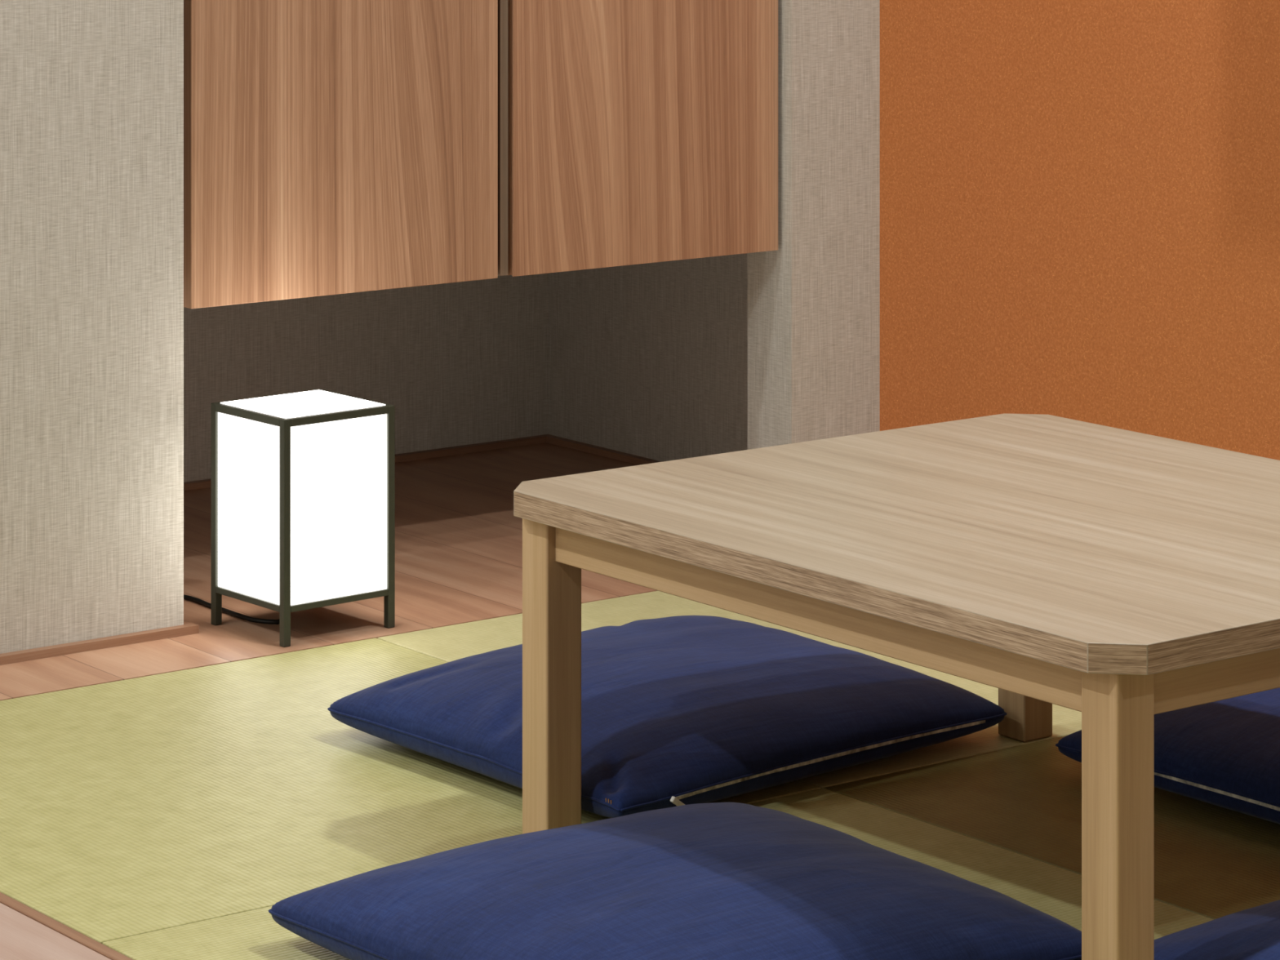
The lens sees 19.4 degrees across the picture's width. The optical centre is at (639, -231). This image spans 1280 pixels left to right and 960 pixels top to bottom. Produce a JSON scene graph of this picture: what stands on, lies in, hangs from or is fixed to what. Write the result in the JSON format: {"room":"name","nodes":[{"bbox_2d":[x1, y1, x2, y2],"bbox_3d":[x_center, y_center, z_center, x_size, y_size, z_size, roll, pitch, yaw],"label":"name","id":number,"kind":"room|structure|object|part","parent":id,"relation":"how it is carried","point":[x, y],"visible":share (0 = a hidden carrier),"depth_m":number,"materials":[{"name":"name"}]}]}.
{"room":"japanese tatami room","nodes":[
{"label":"japanese tatami room","id":0,"kind":"room"},
{"bbox_2d":[0,902,111,959],"bbox_3d":[-0.729,1.127,1.048,3.308,0.055,5.752,0,0,-37],"label":"floor","id":1,"kind":"structure","parent":0,"point":[22,937],"depth_m":3.51,"materials":[{"name":"brown wood"}]},
{"bbox_2d":[0,0,183,653],"bbox_3d":[-2.215,-0.070,3.595,4.026,2.460,0.101,0,0,-37],"label":"wall","id":2,"kind":"structure","parent":0,"point":[91,91],"depth_m":4.69,"materials":[{"name":"paper"}]},
{"bbox_2d":[0,619,199,665],"bbox_3d":[-2.205,1.095,3.594,4.040,0.010,0.115,0,0,-37],"label":"baseboard","id":3,"kind":"structure","parent":2,"relation":"attached to","point":[188,628],"depth_m":4.69,"materials":[{"name":"brown wood"}]},
{"bbox_2d":[0,442,657,700],"bbox_3d":[-0.594,1.127,5.179,1.872,0.055,0.996,0,0,-37],"label":"floor","id":4,"kind":"structure","parent":0,"point":[459,536],"depth_m":5.07,"materials":[{"name":"brown wood"}]},
{"bbox_2d":[183,388,395,647],"bbox_3d":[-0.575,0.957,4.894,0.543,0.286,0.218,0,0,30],"label":"lantern","id":5,"kind":"object","parent":4,"relation":"on","point":[303,482],"visible":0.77,"depth_m":4.76,"materials":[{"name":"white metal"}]},
{"bbox_3d":[-0.545,0.957,4.820,0.010,0.285,0.010,0,0,-40],"label":"leg","id":6,"kind":"part","parent":5,"relation":"part of","materials":[{"name":"black metal"}]},
{"bbox_3d":[-0.643,1.078,4.935,0.424,0.044,0.130,0,0,17],"label":"power cord","id":7,"kind":"part","parent":5,"relation":"part of","materials":[{"name":"black rubber"}]},
{"bbox_3d":[-0.495,1.054,4.760,0.010,0.008,0.145,0,0,-40],"label":"rail","id":8,"kind":"part","parent":5,"relation":"part of","materials":[{"name":"black metal"}]},
{"bbox_3d":[-0.495,0.937,4.760,0.002,0.225,0.145,0,0,-40],"label":"panel","id":9,"kind":"part","parent":5,"relation":"part of","materials":[{"name":"white paper"}]},
{"bbox_3d":[-0.495,0.820,4.760,0.010,0.010,0.145,0,0,-40],"label":"rail","id":10,"kind":"part","parent":5,"relation":"part of","materials":[{"name":"black metal"}]},
{"bbox_3d":[-0.483,0.820,4.872,0.151,0.010,0.010,0,0,-40],"label":"rail","id":11,"kind":"part","parent":5,"relation":"part of","materials":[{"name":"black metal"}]},
{"bbox_3d":[-0.445,0.957,4.701,0.010,0.285,0.010,0,0,-40],"label":"leg","id":12,"kind":"part","parent":5,"relation":"part of","materials":[{"name":"black metal"}]},
{"bbox_3d":[-0.433,0.815,4.812,0.154,0.002,0.148,0,0,-40],"label":"panel","id":13,"kind":"part","parent":5,"relation":"part of","materials":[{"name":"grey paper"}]},
{"bbox_3d":[-0.383,0.820,4.753,0.151,0.010,0.010,0,0,-40],"label":"rail","id":14,"kind":"part","parent":5,"relation":"part of","materials":[{"name":"black metal"}]},
{"bbox_3d":[-0.383,0.937,4.752,0.151,0.225,0.002,0,0,-40],"label":"panel","id":15,"kind":"part","parent":5,"relation":"part of","materials":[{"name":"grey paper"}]},
{"bbox_3d":[-0.383,1.054,4.753,0.151,0.008,0.010,0,0,-40],"label":"rail","id":16,"kind":"part","parent":5,"relation":"part of","materials":[{"name":"black metal"}]},
{"bbox_3d":[-0.371,0.820,4.864,0.010,0.010,0.145,0,0,-40],"label":"rail","id":17,"kind":"part","parent":5,"relation":"part of","materials":[{"name":"black metal"}]},
{"bbox_3d":[-0.321,0.957,4.804,0.010,0.285,0.010,0,0,-40],"label":"leg","id":18,"kind":"part","parent":5,"relation":"part of","materials":[{"name":"black metal"}]},
{"bbox_2d":[183,273,547,482],"bbox_3d":[-0.729,-0.070,5.765,1.577,2.460,0.100,0,0,-37],"label":"wall","id":19,"kind":"structure","parent":0,"point":[460,363],"depth_m":5.97,"materials":[{"name":"paper"}]},
{"bbox_2d":[183,435,546,491],"bbox_3d":[-0.700,1.095,5.716,1.363,0.010,0.014,0,0,-37],"label":"baseboard","id":20,"kind":"structure","parent":19,"relation":"attached to","point":[206,483],"depth_m":6.02,"materials":[{"name":"brown wood"}]},
{"bbox_2d":[183,0,777,308],"bbox_3d":[-0.432,-0.254,5.418,0.976,1.892,0.805,0,0,-37],"label":"closet","id":21,"kind":"object","parent":19,"relation":"attached to","point":[331,147],"visible":0.88,"depth_m":5.06,"materials":[{"name":"brown wood"}]},
{"bbox_3d":[-0.393,-0.254,4.960,0.480,1.892,0.030,0,0,-37],"label":"door","id":22,"kind":"part","parent":21,"relation":"part of","materials":[{"name":"brown wood"}]},
{"bbox_3d":[0.004,-0.254,5.263,0.466,1.892,0.030,0,0,-37],"label":"door","id":23,"kind":"part","parent":21,"relation":"part of","materials":[{"name":"brown wood"}]},
{"bbox_2d":[747,0,879,449],"bbox_3d":[0.254,-0.070,5.472,0.167,2.460,0.101,0,0,-37],"label":"wall column","id":24,"kind":"structure","parent":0,"point":[814,300],"depth_m":5.42,"materials":[{"name":"paper"}]},
{"bbox_2d":[547,0,1279,462],"bbox_3d":[1.880,-0.070,3.553,0.100,2.460,6.581,0,0,-37],"label":"wall","id":25,"kind":"structure","parent":0,"point":[1080,199],"depth_m":5.21,"materials":[{"name":"orange paint"}]},
{"bbox_2d":[542,434,662,465],"bbox_3d":[0.064,1.095,5.848,0.014,0.010,0.728,0,0,-37],"label":"baseboard","id":26,"kind":"structure","parent":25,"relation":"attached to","point":[582,446],"depth_m":6.01,"materials":[{"name":"brown wood"}]},
{"bbox_3d":[-0.228,1.175,1.950,5.397,0.030,6.781,0,0,-37],"label":"floor","id":27,"kind":"structure","parent":0,"visible":0},
{"bbox_2d":[0,892,133,959],"bbox_3d":[0.645,1.127,1.987,0.014,0.056,5.583,0,0,-37],"label":"trim","id":28,"kind":"structure","parent":27,"relation":"on","point":[33,914],"depth_m":3.55,"materials":[{"name":"brown wood"}]},
{"bbox_2d":[0,638,820,943],"bbox_3d":[-0.420,1.130,4.132,0.882,0.060,0.876,0,0,-37],"label":"mat","id":29,"kind":"object","parent":27,"relation":"on","point":[138,806],"visible":0.68,"depth_m":4.03,"materials":[{"name":"wicker"}]},
{"bbox_2d":[327,615,1007,817],"bbox_3d":[0.027,1.050,4.244,0.603,0.097,0.599,0,0,-37],"label":"floor cushion","id":30,"kind":"object","parent":29,"relation":"on","point":[680,710],"visible":0.92,"depth_m":4.11,"materials":[{"name":"blue fabric"}]},
{"bbox_3d":[0.041,1.071,3.880,0.022,0.018,0.005,0,0,-37],"label":"zip pull","id":31,"kind":"part","parent":30,"relation":"part of","materials":[{"name":"metal"}]},
{"bbox_2d":[102,787,1213,959],"bbox_3d":[0.111,1.130,3.433,0.882,0.060,0.876,0,0,-37],"label":"mat","id":32,"kind":"object","parent":27,"relation":"on","point":[1055,891],"visible":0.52,"depth_m":3.69,"materials":[{"name":"wicker"}]},
{"bbox_2d":[268,802,1081,959],"bbox_3d":[0.040,1.050,3.438,0.574,0.099,0.571,0,0,-37],"label":"floor cushion","id":33,"kind":"object","parent":32,"relation":"on","point":[713,881],"visible":0.99,"depth_m":3.37,"materials":[{"name":"blue fabric"}]},
{"bbox_2d":[513,413,1279,959],"bbox_3d":[0.424,0.920,3.735,0.751,0.360,0.912,0,0,-37],"label":"table","id":34,"kind":"object","parent":32,"relation":"on","point":[1118,578],"visible":0.91,"depth_m":3.60,"materials":[{"name":"brown wood"}]},
{"bbox_3d":[-0.091,0.933,3.862,0.045,0.334,0.045,0,0,-37],"label":"leg","id":35,"kind":"part","parent":34,"relation":"part of","materials":[{"name":"brown wood"}]},
{"bbox_3d":[0.439,0.933,4.264,0.045,0.334,0.045,0,0,-37],"label":"leg","id":36,"kind":"part","parent":34,"relation":"part of","materials":[{"name":"brown wood"}]},
{"bbox_3d":[0.409,0.933,3.205,0.045,0.334,0.045,0,0,-37],"label":"leg","id":37,"kind":"part","parent":34,"relation":"part of","materials":[{"name":"brown wood"}]},
{"bbox_2d":[377,591,1081,788],"bbox_3d":[0.283,1.130,4.667,0.882,0.060,0.876,0,0,-37],"label":"mat","id":38,"kind":"object","parent":27,"relation":"on","point":[449,643],"visible":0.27,"depth_m":4.71,"materials":[{"name":"wicker"}]},
{"bbox_2d":[824,735,1279,919],"bbox_3d":[0.815,1.130,3.968,0.882,0.060,0.876,0,0,-37],"label":"mat","id":39,"kind":"object","parent":27,"relation":"on","point":[1211,861],"visible":0.31,"depth_m":3.92,"materials":[{"name":"wicker"}]},
{"bbox_2d":[1055,687,1279,824],"bbox_3d":[0.848,1.050,4.045,0.573,0.099,0.572,0,0,-37],"label":"floor cushion","id":40,"kind":"object","parent":39,"relation":"on","point":[1225,753],"visible":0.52,"depth_m":3.96,"materials":[{"name":"blue fabric"}]},
{"bbox_3d":[0.643,1.130,2.733,0.882,0.060,0.876,0,0,-37],"label":"mat","id":41,"kind":"object","parent":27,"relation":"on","visible":0},
{"bbox_2d":[1154,899,1279,959],"bbox_3d":[0.783,1.048,3.262,0.594,0.102,0.564,0,0,-37],"label":"floor cushion","id":42,"kind":"object","parent":41,"relation":"on","point":[1253,933],"visible":0.79,"depth_m":3.28,"materials":[{"name":"blue fabric"}]}
]}

